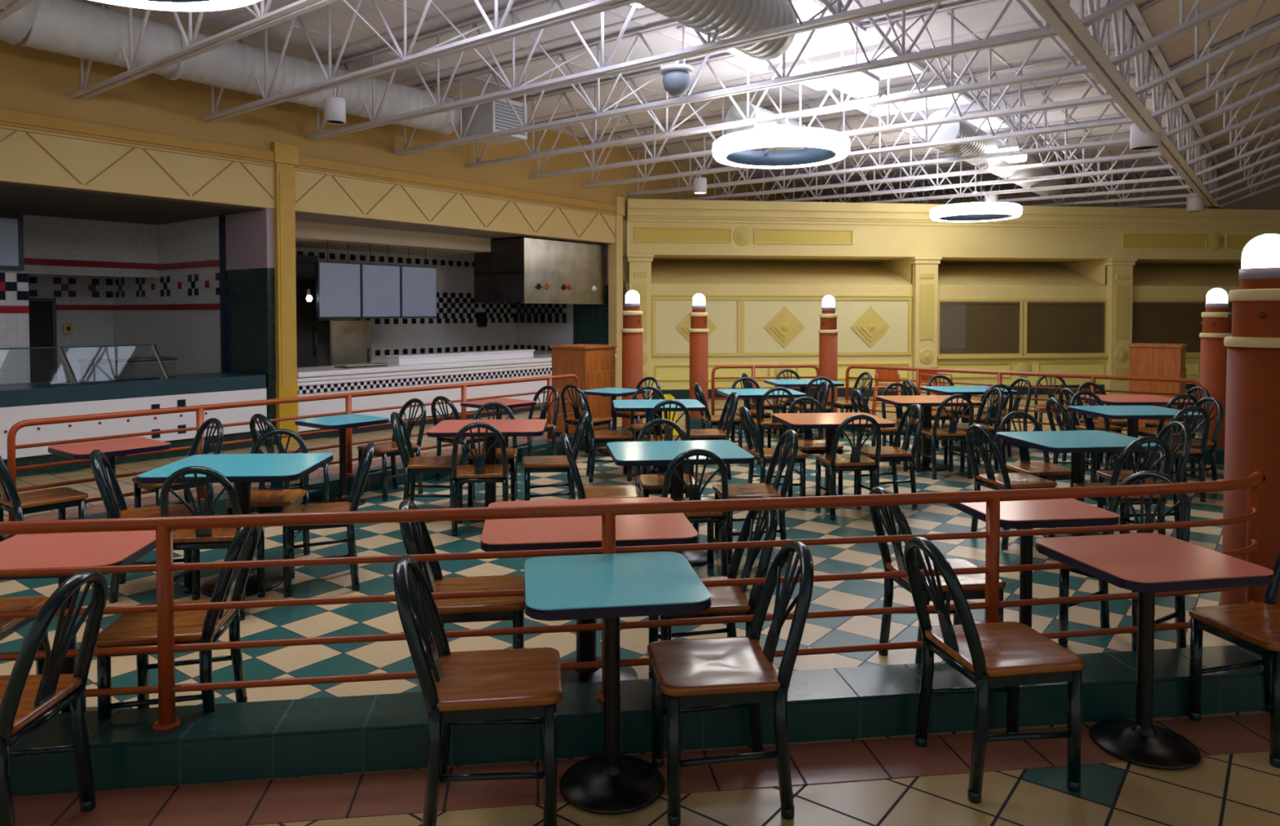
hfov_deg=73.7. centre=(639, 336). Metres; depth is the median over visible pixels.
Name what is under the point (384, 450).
chair
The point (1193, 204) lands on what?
recessed light
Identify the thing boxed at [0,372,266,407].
countertop
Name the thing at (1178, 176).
joist
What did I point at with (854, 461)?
chair
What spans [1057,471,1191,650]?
chair
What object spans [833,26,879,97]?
lamp
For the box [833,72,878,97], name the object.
diffuser
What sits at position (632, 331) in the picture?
bollard lamp
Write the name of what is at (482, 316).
wall phone
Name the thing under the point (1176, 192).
wall
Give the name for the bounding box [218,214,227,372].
trim
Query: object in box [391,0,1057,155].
joist
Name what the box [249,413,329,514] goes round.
chair
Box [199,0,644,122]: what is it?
joist
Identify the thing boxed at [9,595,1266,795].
curb
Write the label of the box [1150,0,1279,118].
joist
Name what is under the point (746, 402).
chair
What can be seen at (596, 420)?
chair
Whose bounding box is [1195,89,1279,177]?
joist
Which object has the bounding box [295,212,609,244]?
ceiling
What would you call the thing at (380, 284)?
menu sign
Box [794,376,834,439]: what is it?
chair
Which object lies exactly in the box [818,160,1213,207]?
joist
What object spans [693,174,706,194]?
pendant light
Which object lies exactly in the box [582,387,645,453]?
cafe table
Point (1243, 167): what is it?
joist
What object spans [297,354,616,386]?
countertop
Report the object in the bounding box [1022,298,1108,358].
window
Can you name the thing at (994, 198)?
recessed light
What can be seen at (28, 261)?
trim
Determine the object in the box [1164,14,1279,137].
joist
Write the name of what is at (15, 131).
trim
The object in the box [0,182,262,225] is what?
ceiling
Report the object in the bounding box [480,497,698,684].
cafe table
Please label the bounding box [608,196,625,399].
trim
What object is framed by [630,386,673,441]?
chair
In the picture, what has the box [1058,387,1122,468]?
chair
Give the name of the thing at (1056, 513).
cafe table
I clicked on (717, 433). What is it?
chair
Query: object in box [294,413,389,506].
cafe table
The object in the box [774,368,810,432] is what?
chair
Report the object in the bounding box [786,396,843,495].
chair
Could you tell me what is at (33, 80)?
wall
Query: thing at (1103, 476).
chair
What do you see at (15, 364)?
tiled column
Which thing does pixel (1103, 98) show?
joist
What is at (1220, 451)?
trim
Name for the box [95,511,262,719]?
chair
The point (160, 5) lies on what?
lamp
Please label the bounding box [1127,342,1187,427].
receptacle
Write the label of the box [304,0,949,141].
joist
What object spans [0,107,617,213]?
trim
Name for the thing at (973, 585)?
chair
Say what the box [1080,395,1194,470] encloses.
cafe table
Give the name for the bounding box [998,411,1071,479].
chair
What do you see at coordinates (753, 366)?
railing
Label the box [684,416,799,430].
trim
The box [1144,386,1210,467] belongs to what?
chair
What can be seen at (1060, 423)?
chair
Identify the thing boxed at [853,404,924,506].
chair
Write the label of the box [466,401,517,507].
chair
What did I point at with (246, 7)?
cross bridging
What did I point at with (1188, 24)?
joist
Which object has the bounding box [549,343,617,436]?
receptacle
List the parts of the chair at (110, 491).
leg, leg, seat, leg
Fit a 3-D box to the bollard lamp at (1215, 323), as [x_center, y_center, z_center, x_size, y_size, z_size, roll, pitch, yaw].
[6.695,0.428,9.927,0.340,1.990,0.340,-1,2,-24]
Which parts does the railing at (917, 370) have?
post, post, post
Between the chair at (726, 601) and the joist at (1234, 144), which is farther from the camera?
the joist at (1234, 144)
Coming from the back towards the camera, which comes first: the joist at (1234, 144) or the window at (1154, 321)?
the window at (1154, 321)
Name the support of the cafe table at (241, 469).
on the floor
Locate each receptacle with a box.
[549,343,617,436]
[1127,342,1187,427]
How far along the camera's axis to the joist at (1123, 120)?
11.86 m
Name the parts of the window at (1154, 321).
blind rail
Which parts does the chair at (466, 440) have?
leg, rail, seat frame, seat, leg, leg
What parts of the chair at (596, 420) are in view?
leg, rail, leg, seat, seat frame, leg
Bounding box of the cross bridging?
[244,0,978,204]
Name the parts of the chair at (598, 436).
leg, leg, seat, seat frame, leg, leg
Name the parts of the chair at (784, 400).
leg, seat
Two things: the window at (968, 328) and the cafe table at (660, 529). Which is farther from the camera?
the window at (968, 328)
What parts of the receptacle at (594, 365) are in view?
door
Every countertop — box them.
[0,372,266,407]
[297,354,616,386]
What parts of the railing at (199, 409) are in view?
post, post, post, post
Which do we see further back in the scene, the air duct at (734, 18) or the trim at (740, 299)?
the trim at (740, 299)
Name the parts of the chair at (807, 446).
leg, seat, seat frame, leg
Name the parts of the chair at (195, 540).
leg, seat frame, rail, seat, leg, leg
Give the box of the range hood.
[474,237,607,304]
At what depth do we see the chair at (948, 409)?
11.24 m
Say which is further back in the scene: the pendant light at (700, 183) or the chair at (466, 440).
the pendant light at (700, 183)
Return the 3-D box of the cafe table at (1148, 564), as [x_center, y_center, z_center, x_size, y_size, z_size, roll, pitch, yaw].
[1.981,1.229,3.344,0.620,0.756,0.600,0,2,-10]
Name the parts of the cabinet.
door, handle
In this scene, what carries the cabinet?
on the floor
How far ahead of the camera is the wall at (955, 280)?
17.89 m
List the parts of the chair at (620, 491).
seat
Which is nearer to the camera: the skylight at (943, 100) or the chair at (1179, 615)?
the chair at (1179, 615)
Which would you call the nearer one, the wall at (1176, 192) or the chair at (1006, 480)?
the chair at (1006, 480)
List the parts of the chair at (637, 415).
seat, seat frame, leg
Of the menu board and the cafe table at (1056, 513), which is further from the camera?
the menu board
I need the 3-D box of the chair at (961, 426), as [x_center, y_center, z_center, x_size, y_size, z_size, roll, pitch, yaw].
[3.676,0.997,9.374,0.556,0.878,0.430,0,2,-7]
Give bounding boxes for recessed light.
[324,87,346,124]
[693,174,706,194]
[984,186,998,202]
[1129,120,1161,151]
[1186,196,1204,212]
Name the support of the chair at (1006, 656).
on the floor
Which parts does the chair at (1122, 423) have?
leg, seat, seat frame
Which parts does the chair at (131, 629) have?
leg, leg, seat frame, seat, leg, rail, leg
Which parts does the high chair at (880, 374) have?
leg, leg, arm, seat, backrest, arm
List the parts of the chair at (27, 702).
leg, seat, seat frame, rail, leg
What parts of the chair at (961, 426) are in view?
leg, leg, seat, seat frame, leg, leg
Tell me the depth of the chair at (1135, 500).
5.75 m
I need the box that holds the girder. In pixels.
[1027,0,1225,208]
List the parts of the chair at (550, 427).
leg, leg, seat frame, seat, leg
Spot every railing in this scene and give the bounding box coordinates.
[0,471,1266,731]
[7,373,579,521]
[711,364,819,415]
[845,364,1202,435]
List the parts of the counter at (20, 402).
panel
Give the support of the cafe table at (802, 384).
on the floor
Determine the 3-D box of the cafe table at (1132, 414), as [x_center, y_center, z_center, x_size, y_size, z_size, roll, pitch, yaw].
[4.789,1.088,8.299,0.920,0.756,0.800,0,2,-3]
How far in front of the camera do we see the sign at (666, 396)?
11.18 m
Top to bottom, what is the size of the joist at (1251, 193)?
5.667 m
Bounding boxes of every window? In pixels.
[937,298,1023,359]
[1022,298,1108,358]
[1131,298,1206,357]
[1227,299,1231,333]
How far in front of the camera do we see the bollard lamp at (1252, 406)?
4.23 m
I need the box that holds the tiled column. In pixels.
[0,271,30,384]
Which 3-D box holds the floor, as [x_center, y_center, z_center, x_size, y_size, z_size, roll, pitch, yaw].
[1.769,1.484,9.849,51.557,0.123,51.678,1,2,38]
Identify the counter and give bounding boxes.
[0,372,266,477]
[297,354,616,439]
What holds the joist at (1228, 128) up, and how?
attached to the ceiling at (980, 18)
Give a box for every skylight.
[626,3,648,11]
[676,0,866,57]
[768,42,929,92]
[838,81,977,118]
[889,108,1011,139]
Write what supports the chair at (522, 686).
on the floor
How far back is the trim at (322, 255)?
17.04 m
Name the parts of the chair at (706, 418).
leg, leg, seat, seat frame, leg, leg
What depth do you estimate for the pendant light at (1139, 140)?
10.68 m
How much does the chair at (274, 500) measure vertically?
0.878 m
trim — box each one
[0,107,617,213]
[0,127,615,237]
[1,426,644,541]
[4,435,546,521]
[23,257,220,310]
[28,272,227,297]
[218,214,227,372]
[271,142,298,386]
[275,382,297,444]
[297,251,566,355]
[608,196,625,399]
[622,253,653,399]
[626,199,1279,231]
[634,226,1260,251]
[634,271,648,386]
[635,228,1256,247]
[651,294,913,356]
[651,359,1199,389]
[654,360,1199,381]
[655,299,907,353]
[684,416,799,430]
[836,423,1224,465]
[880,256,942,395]
[919,273,934,383]
[1060,257,1137,394]
[1114,275,1129,381]
[1231,264,1241,268]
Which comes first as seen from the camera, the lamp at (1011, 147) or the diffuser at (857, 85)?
the diffuser at (857, 85)
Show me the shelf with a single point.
(404, 359)
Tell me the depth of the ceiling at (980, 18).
10.86 m
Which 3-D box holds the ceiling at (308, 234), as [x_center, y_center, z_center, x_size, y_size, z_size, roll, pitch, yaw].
[-4.787,-1.616,14.175,1.900,0.240,4.460,1,2,38]
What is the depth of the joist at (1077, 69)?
9.90 m
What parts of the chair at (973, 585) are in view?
leg, rail, leg, seat, seat frame, leg, leg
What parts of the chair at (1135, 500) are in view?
leg, leg, seat, leg, seat frame, rail, leg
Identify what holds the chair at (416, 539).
on the floor
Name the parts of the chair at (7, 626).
seat frame, seat, leg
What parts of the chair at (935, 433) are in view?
leg, leg, seat, seat frame, rail, leg, leg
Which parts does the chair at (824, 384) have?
leg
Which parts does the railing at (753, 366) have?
post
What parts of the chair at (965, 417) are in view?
seat frame, seat, leg, rail, leg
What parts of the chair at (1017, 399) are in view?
seat, seat frame, leg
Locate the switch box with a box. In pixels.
[62,323,72,333]
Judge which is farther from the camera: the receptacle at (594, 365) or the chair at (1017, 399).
the receptacle at (594, 365)
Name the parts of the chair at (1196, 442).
leg, seat, leg, seat frame, leg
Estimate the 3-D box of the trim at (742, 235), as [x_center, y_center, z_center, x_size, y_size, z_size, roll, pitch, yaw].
[7.230,-2.009,17.492,14.800,0.400,0.060,0,2,-7]
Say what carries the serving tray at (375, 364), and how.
on the counter at (328, 380)
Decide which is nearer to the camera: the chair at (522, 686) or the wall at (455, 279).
the chair at (522, 686)
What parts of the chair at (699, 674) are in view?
leg, leg, seat, seat frame, leg, leg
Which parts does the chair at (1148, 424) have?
seat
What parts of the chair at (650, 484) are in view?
leg, leg, seat frame, seat, leg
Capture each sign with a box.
[315,240,360,318]
[360,244,400,318]
[400,247,436,318]
[660,394,679,435]
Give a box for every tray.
[333,362,388,368]
[334,364,388,368]
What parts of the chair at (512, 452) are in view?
leg, leg, seat frame, seat, leg, leg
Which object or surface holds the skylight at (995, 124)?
attached to the ceiling at (980, 18)
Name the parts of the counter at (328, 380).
panel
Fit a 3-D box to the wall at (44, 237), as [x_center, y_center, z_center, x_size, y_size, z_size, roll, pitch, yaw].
[-11.098,-0.080,9.312,1.810,3.040,10.300,1,2,38]
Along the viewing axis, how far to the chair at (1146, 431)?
8.78 m
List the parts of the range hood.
casing, valve handle, valve handle, valve handle, panel, valve handle, valve handle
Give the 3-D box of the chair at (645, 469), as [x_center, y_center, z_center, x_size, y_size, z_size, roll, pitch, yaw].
[0.255,1.025,8.348,0.430,0.878,0.556,0,2,-7]
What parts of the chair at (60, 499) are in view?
leg, rail, leg, seat frame, seat, leg, leg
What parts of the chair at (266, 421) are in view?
leg, leg, leg, leg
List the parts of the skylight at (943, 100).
lit panel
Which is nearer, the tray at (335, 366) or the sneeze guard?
the sneeze guard
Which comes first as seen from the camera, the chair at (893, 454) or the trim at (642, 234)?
the chair at (893, 454)
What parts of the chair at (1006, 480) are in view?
leg, rail, leg, seat, seat frame, leg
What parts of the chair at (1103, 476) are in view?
leg, seat frame, leg, seat, leg, leg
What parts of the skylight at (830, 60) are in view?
lit panel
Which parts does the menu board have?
panel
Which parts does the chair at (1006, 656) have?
leg, rail, leg, seat frame, seat, leg, leg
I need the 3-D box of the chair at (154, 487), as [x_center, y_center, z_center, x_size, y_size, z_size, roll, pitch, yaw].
[-3.486,1.077,6.484,0.430,0.878,0.556,1,2,38]
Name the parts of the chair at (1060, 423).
leg, leg, leg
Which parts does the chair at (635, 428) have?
leg, leg, seat frame, seat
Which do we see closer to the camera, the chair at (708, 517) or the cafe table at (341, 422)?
the chair at (708, 517)
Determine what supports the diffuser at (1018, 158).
attached to the lamp at (1011, 147)
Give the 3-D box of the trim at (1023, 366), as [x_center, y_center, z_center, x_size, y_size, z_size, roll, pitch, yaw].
[7.176,0.677,17.671,13.880,0.380,0.060,0,2,-7]
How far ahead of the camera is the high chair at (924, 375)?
13.99 m
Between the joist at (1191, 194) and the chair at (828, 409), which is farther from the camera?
the joist at (1191, 194)
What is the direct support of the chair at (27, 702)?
on the floor
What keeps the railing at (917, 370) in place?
on the trim at (1220, 451)
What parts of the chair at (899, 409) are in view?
leg, leg, seat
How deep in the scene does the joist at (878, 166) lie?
13.29 m
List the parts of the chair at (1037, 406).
leg, leg, seat, seat frame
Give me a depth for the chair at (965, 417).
10.00 m
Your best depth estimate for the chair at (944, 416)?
10.44 m
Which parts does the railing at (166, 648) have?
post, post, handrail, post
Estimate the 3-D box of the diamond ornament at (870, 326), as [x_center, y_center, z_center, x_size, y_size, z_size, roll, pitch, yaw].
[4.689,-0.203,17.307,0.840,0.840,0.085,0,2,-7]
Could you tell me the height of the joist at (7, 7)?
0.919 m
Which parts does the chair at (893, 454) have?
leg, leg, seat frame, seat, leg, leg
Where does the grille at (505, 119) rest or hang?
attached to the air diffuser at (497, 115)
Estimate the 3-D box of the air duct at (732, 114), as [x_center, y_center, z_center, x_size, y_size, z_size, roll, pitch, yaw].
[1.849,-2.996,12.337,0.516,0.516,1.550,1,2,38]
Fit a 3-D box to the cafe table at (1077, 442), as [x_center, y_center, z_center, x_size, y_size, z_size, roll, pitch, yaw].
[3.295,1.140,6.425,0.920,0.756,0.800,0,2,-7]
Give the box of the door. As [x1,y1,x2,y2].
[28,297,57,382]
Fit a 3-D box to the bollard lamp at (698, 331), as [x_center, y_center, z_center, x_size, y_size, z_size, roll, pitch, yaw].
[0.872,0.352,12.648,0.310,1.990,0.310,-1,2,-24]
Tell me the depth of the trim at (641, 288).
16.58 m
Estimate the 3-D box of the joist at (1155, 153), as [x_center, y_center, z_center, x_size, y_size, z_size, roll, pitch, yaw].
[4.186,-3.178,15.071,8.950,0.919,0.142,1,2,38]
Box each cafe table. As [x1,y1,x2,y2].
[0,530,155,712]
[48,436,171,518]
[136,453,333,595]
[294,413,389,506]
[426,419,546,521]
[460,398,536,475]
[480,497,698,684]
[524,551,711,814]
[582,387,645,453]
[606,440,754,567]
[613,399,705,475]
[716,388,806,452]
[764,378,844,438]
[771,412,895,507]
[875,395,982,471]
[920,386,1017,451]
[946,498,1119,627]
[995,430,1163,537]
[1035,533,1274,770]
[1066,405,1204,470]
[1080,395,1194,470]
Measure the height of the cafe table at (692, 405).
0.756 m
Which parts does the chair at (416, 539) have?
leg, seat, seat frame, leg, leg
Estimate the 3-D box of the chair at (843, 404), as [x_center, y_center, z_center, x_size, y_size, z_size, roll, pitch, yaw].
[2.923,0.927,11.859,0.556,0.878,0.430,0,2,-17]
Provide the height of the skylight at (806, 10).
0.060 m
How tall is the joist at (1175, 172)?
0.919 m
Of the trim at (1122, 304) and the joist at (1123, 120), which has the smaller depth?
the joist at (1123, 120)
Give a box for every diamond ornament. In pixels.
[675,310,716,342]
[764,306,804,347]
[850,306,890,347]
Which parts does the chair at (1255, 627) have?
leg, seat, seat frame, leg, leg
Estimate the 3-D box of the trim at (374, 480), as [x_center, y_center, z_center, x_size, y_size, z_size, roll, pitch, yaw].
[-2.364,1.377,8.661,0.310,0.163,7.637,1,2,38]
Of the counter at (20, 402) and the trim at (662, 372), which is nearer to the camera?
the counter at (20, 402)
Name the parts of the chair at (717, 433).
leg, seat, seat frame, leg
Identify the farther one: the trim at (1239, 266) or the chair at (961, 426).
the trim at (1239, 266)
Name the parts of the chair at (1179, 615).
leg, seat frame, leg, leg, leg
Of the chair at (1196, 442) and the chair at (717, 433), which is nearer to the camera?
the chair at (1196, 442)
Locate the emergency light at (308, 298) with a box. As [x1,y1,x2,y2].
[305,288,312,302]
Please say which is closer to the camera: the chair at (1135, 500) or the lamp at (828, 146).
the chair at (1135, 500)
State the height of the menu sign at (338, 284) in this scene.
1.200 m
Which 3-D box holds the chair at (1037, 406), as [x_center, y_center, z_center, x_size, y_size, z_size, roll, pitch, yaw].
[5.486,0.942,11.327,0.430,0.878,0.556,1,2,18]
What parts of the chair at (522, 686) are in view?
leg, leg, seat frame, seat, leg, leg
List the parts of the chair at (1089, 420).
leg, leg, seat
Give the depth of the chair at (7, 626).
3.60 m
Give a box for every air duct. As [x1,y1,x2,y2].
[0,0,459,134]
[635,0,797,60]
[724,101,804,151]
[923,110,1066,195]
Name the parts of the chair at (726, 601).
leg, leg, seat frame, seat, leg, leg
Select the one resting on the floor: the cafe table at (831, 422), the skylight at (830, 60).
the cafe table at (831, 422)
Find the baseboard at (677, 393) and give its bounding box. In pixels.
[653,383,1197,399]
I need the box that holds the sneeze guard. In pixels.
[0,344,169,384]
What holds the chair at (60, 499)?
on the floor
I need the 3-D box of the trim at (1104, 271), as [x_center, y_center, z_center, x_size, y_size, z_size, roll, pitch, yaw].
[9.981,-0.250,18.806,0.580,2.850,1.970,0,2,-7]
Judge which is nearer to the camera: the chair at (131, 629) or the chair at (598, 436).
the chair at (131, 629)
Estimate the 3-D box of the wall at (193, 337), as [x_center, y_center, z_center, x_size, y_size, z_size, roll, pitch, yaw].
[-6.582,-0.169,12.480,4.780,3.040,0.240,1,2,38]
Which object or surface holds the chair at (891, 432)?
on the floor
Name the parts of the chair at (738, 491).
leg, leg, seat, leg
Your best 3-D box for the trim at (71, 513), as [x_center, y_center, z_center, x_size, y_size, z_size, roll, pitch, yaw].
[-4.205,1.484,8.075,0.340,0.023,9.475,1,2,38]
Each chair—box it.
[0,455,88,542]
[0,568,107,825]
[0,595,48,674]
[89,449,197,603]
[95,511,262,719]
[132,417,223,515]
[160,466,265,621]
[226,428,310,555]
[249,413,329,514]
[281,441,374,597]
[357,398,426,501]
[390,411,461,508]
[393,555,562,825]
[398,498,524,692]
[431,395,484,485]
[451,422,508,536]
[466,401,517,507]
[504,385,559,456]
[521,410,588,500]
[560,384,613,457]
[560,432,644,499]
[577,393,633,483]
[616,377,660,441]
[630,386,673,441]
[635,418,698,543]
[641,400,690,474]
[647,540,813,825]
[648,496,777,679]
[661,448,728,576]
[682,391,737,479]
[693,382,742,448]
[712,429,798,564]
[730,377,771,448]
[738,405,807,497]
[741,373,785,434]
[750,386,794,464]
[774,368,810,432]
[778,381,829,454]
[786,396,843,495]
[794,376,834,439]
[815,413,881,519]
[826,372,872,438]
[850,388,907,472]
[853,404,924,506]
[869,486,1006,663]
[871,368,902,415]
[881,382,932,464]
[902,379,954,453]
[903,535,1084,804]
[915,394,973,479]
[920,367,952,395]
[926,374,963,446]
[942,387,1004,471]
[960,383,1013,457]
[965,424,1057,550]
[980,377,1031,449]
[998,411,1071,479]
[1034,376,1070,431]
[1045,397,1115,487]
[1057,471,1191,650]
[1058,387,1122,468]
[1069,391,1127,482]
[1072,436,1172,536]
[1075,382,1127,462]
[1096,421,1191,539]
[1132,405,1210,503]
[1137,393,1198,477]
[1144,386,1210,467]
[1147,397,1223,482]
[1188,551,1279,768]
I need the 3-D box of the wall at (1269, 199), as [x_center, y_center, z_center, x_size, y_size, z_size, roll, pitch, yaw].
[19.773,-5.625,11.555,0.200,14.000,30.200,0,2,-7]
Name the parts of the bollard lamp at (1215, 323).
globe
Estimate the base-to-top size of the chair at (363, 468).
0.878 m
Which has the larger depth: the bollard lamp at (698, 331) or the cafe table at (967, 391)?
the bollard lamp at (698, 331)
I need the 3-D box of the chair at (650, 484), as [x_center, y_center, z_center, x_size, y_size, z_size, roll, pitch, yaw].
[0.194,1.080,6.392,0.430,0.878,0.556,0,2,-7]
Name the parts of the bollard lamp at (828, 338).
globe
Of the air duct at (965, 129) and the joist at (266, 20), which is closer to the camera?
the joist at (266, 20)
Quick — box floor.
[0,392,1279,825]
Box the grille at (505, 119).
[495,100,525,135]
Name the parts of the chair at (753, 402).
seat, seat frame, leg, leg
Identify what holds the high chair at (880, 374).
on the floor
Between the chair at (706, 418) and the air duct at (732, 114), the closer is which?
the chair at (706, 418)
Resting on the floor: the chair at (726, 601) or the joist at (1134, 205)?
the chair at (726, 601)
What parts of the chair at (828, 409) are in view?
leg, seat, seat frame, rail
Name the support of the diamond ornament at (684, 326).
attached to the wall at (955, 280)
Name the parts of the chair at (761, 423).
leg, seat, rail, leg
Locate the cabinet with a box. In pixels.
[318,320,372,366]
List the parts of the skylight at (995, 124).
lit panel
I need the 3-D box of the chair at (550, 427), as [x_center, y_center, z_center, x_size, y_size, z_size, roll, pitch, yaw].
[-1.186,0.994,9.470,0.430,0.878,0.556,1,2,38]
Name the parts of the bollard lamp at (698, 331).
globe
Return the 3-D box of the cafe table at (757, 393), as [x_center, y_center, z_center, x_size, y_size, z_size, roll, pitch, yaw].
[1.444,1.033,10.249,0.920,0.756,0.800,0,2,-7]
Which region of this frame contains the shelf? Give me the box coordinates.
[385,349,534,364]
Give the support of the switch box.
attached to the wall at (44, 237)
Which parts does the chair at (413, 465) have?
leg, leg, seat frame, seat, leg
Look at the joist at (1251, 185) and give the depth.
17.34 m
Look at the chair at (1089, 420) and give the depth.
8.93 m
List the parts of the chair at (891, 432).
leg, rail, leg, seat frame, seat, leg, leg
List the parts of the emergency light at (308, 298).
bulb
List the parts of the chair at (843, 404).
leg, seat, seat frame, leg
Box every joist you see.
[0,0,34,22]
[67,0,339,100]
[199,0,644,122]
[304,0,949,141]
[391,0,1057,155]
[465,0,1089,168]
[528,13,1131,178]
[581,46,1133,188]
[627,71,1163,196]
[668,93,1175,199]
[707,110,1185,201]
[737,126,1194,203]
[766,139,1192,204]
[787,0,1128,207]
[798,150,1207,206]
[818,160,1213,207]
[838,168,1217,208]
[1080,0,1138,27]
[1110,0,1248,66]
[1133,0,1279,95]
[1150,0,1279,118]
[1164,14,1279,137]
[1177,43,1279,152]
[1186,66,1279,165]
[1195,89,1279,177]
[1202,104,1279,186]
[1208,119,1279,194]
[1214,132,1279,201]
[1219,144,1279,208]
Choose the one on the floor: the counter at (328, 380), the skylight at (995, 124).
the counter at (328, 380)
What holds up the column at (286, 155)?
attached to the wall at (33, 80)
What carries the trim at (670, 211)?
attached to the wall at (871, 243)
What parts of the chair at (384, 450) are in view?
leg, leg, seat, seat frame, leg, leg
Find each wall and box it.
[0,39,834,243]
[0,214,158,381]
[112,208,275,444]
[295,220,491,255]
[295,247,515,363]
[515,244,608,355]
[622,178,1208,311]
[622,218,1279,265]
[622,260,1240,363]
[1212,156,1279,209]
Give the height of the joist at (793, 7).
0.840 m
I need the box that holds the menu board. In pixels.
[0,213,24,271]
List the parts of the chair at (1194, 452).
leg, leg, seat frame, leg, seat, rail, leg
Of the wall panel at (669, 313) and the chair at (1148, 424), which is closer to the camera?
the chair at (1148, 424)
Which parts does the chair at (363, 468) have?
leg, leg, seat, seat frame, leg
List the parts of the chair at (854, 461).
leg, leg, seat, seat frame, rail, leg, leg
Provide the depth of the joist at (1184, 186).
17.20 m
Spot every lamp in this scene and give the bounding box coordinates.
[89,0,261,11]
[621,290,644,427]
[688,293,709,417]
[712,54,850,168]
[817,295,838,413]
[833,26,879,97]
[929,166,1022,222]
[997,115,1026,163]
[1199,288,1231,447]
[1217,234,1279,605]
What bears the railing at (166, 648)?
on the curb
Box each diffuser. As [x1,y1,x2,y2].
[458,98,527,145]
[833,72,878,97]
[999,147,1026,163]
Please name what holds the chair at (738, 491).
on the floor
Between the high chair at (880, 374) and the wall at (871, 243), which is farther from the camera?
the wall at (871, 243)
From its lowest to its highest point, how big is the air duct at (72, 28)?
0.891 m
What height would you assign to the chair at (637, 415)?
0.878 m
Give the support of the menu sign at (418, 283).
hanging from the ceiling at (308, 234)
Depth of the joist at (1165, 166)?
15.52 m
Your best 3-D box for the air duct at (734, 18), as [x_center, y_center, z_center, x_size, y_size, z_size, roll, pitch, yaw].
[-0.550,-2.895,5.882,0.596,0.596,5.900,1,2,38]
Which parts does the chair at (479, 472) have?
leg, leg, rail, seat, leg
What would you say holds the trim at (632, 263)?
attached to the wall at (955, 280)
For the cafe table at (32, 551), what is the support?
on the floor
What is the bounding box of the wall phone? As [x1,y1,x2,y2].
[477,311,486,327]
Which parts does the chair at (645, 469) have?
leg, leg, seat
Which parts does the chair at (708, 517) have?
seat, rail, leg, leg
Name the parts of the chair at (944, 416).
leg, seat frame, seat, leg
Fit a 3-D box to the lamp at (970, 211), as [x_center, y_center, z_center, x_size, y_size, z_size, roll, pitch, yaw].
[6.023,-2.881,15.316,1.550,1.495,1.550,0,2,-7]
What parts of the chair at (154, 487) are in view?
leg, seat, leg, seat frame, leg, leg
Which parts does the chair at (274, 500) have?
leg, seat frame, seat, leg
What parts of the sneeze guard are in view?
rail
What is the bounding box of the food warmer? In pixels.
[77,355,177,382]
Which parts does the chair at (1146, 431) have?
seat frame, leg, seat, leg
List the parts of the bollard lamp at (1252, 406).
globe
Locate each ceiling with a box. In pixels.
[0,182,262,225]
[74,0,1279,203]
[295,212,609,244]
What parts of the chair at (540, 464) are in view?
leg, seat, seat frame, leg, leg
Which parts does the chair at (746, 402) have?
seat frame, seat, leg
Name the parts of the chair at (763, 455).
leg, rail, leg, seat, seat frame, leg, leg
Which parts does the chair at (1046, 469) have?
seat, seat frame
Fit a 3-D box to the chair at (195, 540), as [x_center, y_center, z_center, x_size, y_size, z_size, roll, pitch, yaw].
[-2.421,1.123,4.841,0.430,0.878,0.556,0,2,-7]
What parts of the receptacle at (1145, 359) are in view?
door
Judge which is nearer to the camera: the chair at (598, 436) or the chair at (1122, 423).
the chair at (598, 436)
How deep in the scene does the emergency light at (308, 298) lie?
12.80 m
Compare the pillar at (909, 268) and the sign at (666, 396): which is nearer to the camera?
the sign at (666, 396)
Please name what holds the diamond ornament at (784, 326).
attached to the wall at (955, 280)
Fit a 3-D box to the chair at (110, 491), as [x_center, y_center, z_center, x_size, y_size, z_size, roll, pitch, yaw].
[-3.036,1.112,5.240,0.556,0.878,0.430,-1,2,-25]
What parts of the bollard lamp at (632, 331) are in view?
globe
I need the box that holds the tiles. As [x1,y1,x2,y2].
[12,712,1270,825]
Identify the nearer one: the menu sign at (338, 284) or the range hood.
the menu sign at (338, 284)
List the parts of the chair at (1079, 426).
leg, leg, seat frame, seat, leg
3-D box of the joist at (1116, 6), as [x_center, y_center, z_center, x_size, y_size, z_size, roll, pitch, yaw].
[8.483,-5.216,3.031,12.520,5.667,0.142,1,2,38]
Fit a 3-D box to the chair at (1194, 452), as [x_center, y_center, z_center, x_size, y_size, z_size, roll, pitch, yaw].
[4.854,1.041,7.788,0.430,0.878,0.556,0,2,-7]
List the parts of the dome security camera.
globe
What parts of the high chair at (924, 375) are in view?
arm, backrest, seat, arm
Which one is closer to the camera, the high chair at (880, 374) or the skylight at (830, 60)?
the skylight at (830, 60)
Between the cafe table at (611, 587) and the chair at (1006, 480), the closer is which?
the cafe table at (611, 587)
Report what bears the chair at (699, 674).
on the floor
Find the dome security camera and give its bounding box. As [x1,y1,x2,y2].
[660,60,693,96]
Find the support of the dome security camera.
hanging from the joist at (1043, 33)
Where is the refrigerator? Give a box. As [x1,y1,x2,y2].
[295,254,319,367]
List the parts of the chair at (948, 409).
leg, seat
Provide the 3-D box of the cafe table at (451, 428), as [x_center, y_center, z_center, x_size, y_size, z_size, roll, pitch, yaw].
[-1.256,1.119,7.162,0.920,0.756,0.800,0,2,-3]

